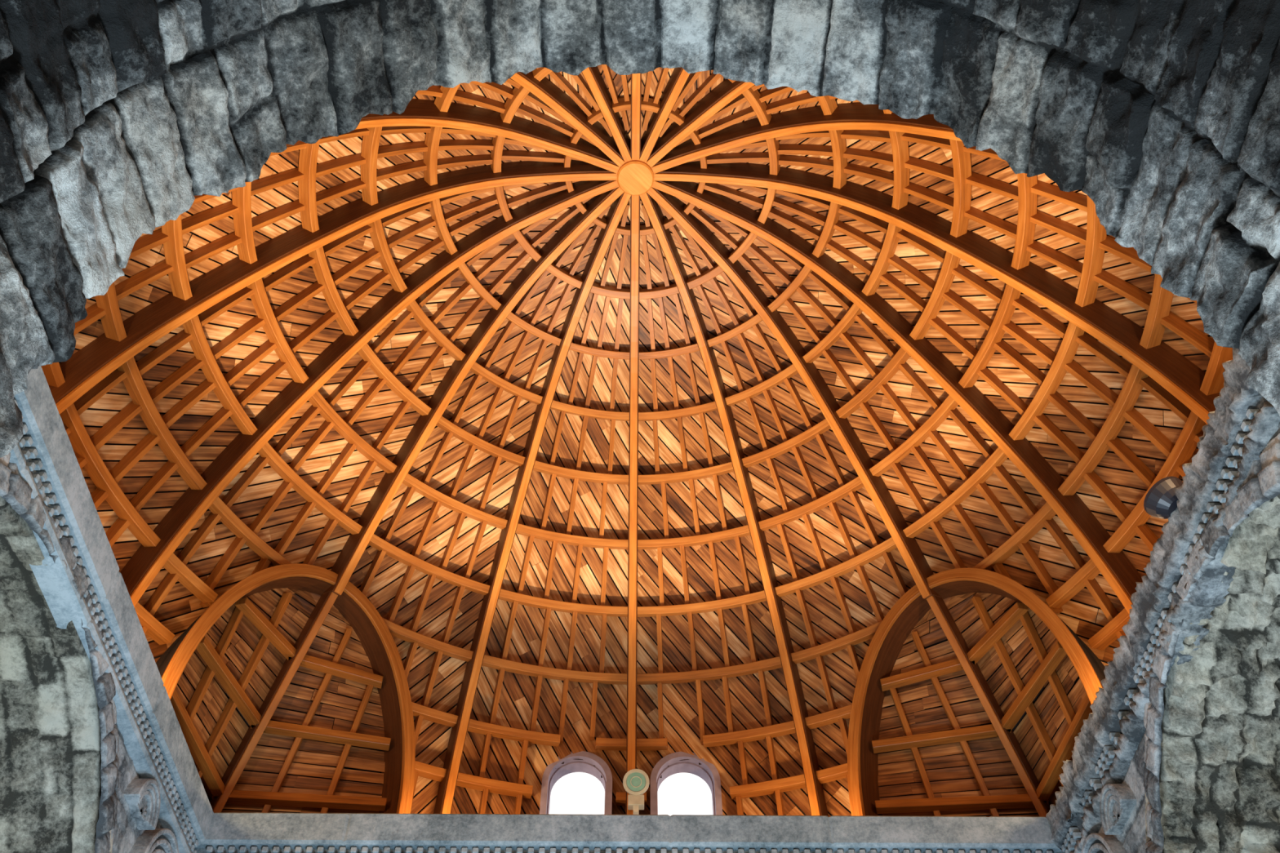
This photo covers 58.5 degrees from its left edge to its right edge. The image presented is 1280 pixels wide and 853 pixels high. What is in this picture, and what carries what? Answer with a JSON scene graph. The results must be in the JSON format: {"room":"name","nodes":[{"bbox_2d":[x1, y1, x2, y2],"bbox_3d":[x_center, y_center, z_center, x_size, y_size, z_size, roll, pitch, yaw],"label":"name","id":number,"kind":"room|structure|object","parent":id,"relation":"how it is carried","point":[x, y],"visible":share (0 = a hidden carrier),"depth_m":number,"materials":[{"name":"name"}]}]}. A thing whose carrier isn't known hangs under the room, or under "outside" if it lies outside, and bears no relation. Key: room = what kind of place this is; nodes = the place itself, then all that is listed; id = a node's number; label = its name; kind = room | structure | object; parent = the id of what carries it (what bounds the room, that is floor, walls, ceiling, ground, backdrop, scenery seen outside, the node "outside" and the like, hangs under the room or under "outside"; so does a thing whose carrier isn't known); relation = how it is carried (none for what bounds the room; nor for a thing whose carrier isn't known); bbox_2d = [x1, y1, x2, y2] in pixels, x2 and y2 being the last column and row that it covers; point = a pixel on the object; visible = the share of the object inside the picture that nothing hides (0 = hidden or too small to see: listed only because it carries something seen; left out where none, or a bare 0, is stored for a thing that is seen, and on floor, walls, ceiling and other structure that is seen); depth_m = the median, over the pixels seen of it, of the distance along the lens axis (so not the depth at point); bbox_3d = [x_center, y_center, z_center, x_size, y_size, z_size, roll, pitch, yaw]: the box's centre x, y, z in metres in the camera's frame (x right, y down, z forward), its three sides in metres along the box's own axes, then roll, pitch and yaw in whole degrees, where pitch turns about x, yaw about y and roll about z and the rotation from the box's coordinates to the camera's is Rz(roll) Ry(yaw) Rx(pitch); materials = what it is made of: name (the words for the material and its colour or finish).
{"room":"church interior","nodes":[
{"label":"church interior","id":0,"kind":"room"},
{"bbox_2d":[0,496,115,852],"bbox_3d":[-9.230,3.678,6.135,9.200,8.270,6.624,0,-52,0],"label":"stone wall","id":1,"kind":"structure","parent":0,"point":[51,735],"depth_m":9.76,"materials":[{"name":"stone"}]},
{"bbox_2d":[0,452,163,852],"bbox_3d":[-4.576,3.581,5.979,0.167,8.145,8.716,0,-52,0],"label":"arch","id":2,"kind":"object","parent":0,"point":[117,770],"depth_m":9.70,"materials":[{"name":"stone"}]},
{"bbox_2d":[14,400,198,852],"bbox_3d":[-4.580,1.080,9.193,0.100,0.144,8.440,0,-52,0],"label":"dentil molding","id":3,"kind":"structure","parent":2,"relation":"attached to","point":[127,687],"depth_m":10.01,"materials":[{"name":"stone"}]},
{"bbox_2d":[8,365,213,852],"bbox_3d":[-6.096,0.860,9.171,3.222,0.674,14.589,0,-52,0],"label":"crown molding","id":4,"kind":"structure","parent":2,"relation":"attached to","point":[43,421],"depth_m":9.57,"materials":[{"name":"stone"}]},
{"bbox_2d":[124,778,178,852],"bbox_3d":[-4.607,3.935,10.764,0.180,0.643,1.550,0,-52,0],"label":"relief","id":5,"kind":"object","parent":2,"relation":"attached to","point":[143,797],"visible":1,"depth_m":10.60,"materials":[{"name":"stone"}]},
{"bbox_2d":[40,64,1232,817],"bbox_3d":[-0.060,-1.244,12.496,12.647,7.593,12.647,2,-52,-2],"label":"dome","id":6,"kind":"object","parent":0,"point":[802,445],"visible":0.77,"depth_m":14.56,"materials":[{"name":"brown wood"}]},
{"bbox_2d":[539,751,612,814],"bbox_3d":[-0.805,4.965,14.199,0.902,2.131,0.120,0,-52,0],"label":"trim","id":7,"kind":"structure","parent":6,"relation":"attached to","point":[586,757],"depth_m":14.76,"materials":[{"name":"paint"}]},
{"bbox_2d":[546,761,606,814],"bbox_3d":[-0.806,5.101,14.300,0.882,2.121,0.200,0,-52,0],"label":"reveal","id":8,"kind":"object","parent":6,"relation":"attached to","point":[575,766],"visible":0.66,"depth_m":14.99,"materials":[{"name":"paint"}]},
{"bbox_2d":[622,768,648,814],"bbox_3d":[-0.049,4.540,14.182,0.329,0.549,0.209,0,-52,0],"label":"medallion","id":9,"kind":"object","parent":6,"relation":"attached to","point":[635,781],"visible":0.98,"depth_m":14.18,"materials":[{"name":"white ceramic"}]},
{"bbox_2d":[656,762,715,815],"bbox_3d":[0.580,5.111,14.308,0.882,2.121,0.200,0,-52,0],"label":"reveal","id":10,"kind":"object","parent":6,"relation":"attached to","point":[679,767],"visible":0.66,"depth_m":15.00,"materials":[{"name":"paint"}]},
{"bbox_2d":[649,751,722,815],"bbox_3d":[0.581,4.975,14.206,0.902,2.131,0.120,0,-52,0],"label":"trim","id":11,"kind":"structure","parent":6,"relation":"attached to","point":[675,757],"depth_m":14.78,"materials":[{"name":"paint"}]},
{"bbox_2d":[0,0,1279,457],"bbox_3d":[0.081,-3.320,0.720,5.366,8.444,9.289,0,-52,0],"label":"stone arch","id":12,"kind":"object","parent":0,"point":[115,115],"visible":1,"depth_m":4.91,"materials":[{"name":"stone"}]},
{"bbox_2d":[1097,422,1279,852],"bbox_3d":[4.462,3.644,6.028,0.158,8.145,8.716,0,-52,0],"label":"arch","id":13,"kind":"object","parent":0,"point":[1261,484],"depth_m":9.66,"materials":[{"name":"stone"}]},
{"bbox_2d":[1081,783,1136,852],"bbox_3d":[4.435,3.998,10.814,0.180,0.643,1.550,0,-52,0],"label":"relief","id":14,"kind":"object","parent":13,"relation":"attached to","point":[1117,802],"visible":1,"depth_m":10.64,"materials":[{"name":"stone"}]},
{"bbox_2d":[1061,408,1258,852],"bbox_3d":[4.464,1.109,9.216,0.100,0.144,8.445,0,-52,0],"label":"dentil molding","id":15,"kind":"structure","parent":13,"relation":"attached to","point":[1107,757],"depth_m":9.85,"materials":[{"name":"stone"}]},
{"bbox_2d":[1045,347,1279,852],"bbox_3d":[5.957,0.946,9.234,3.274,0.734,14.589,0,-52,0],"label":"crown molding","id":16,"kind":"structure","parent":13,"relation":"attached to","point":[1168,553],"depth_m":9.51,"materials":[{"name":"stone"}]},
{"bbox_2d":[1143,475,1182,519],"bbox_3d":[4.407,0.612,9.513,0.429,0.300,0.380,0,-52,0],"label":"floodlight","id":17,"kind":"object","parent":16,"relation":"on","point":[1160,501],"visible":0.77,"depth_m":9.41,"materials":[{"name":"black metal"}]},
{"bbox_2d":[1145,493,1279,852],"bbox_3d":[9.111,3.804,6.234,9.200,8.270,6.624,0,-52,0],"label":"stone wall","id":18,"kind":"structure","parent":0,"point":[1220,773],"depth_m":9.77,"materials":[{"name":"stone"}]},
{"bbox_3d":[-0.096,6.994,8.674,9.142,8.145,0.147,0,-52,0],"label":"wall","id":19,"kind":"structure","parent":0,"visible":0},
{"bbox_2d":[194,813,1062,852],"bbox_3d":[-0.108,5.480,12.819,15.302,0.675,2.921,0,-52,0],"label":"crown molding","id":20,"kind":"structure","parent":19,"relation":"attached to","point":[293,830],"depth_m":11.99,"materials":[{"name":"stone"}]}
]}

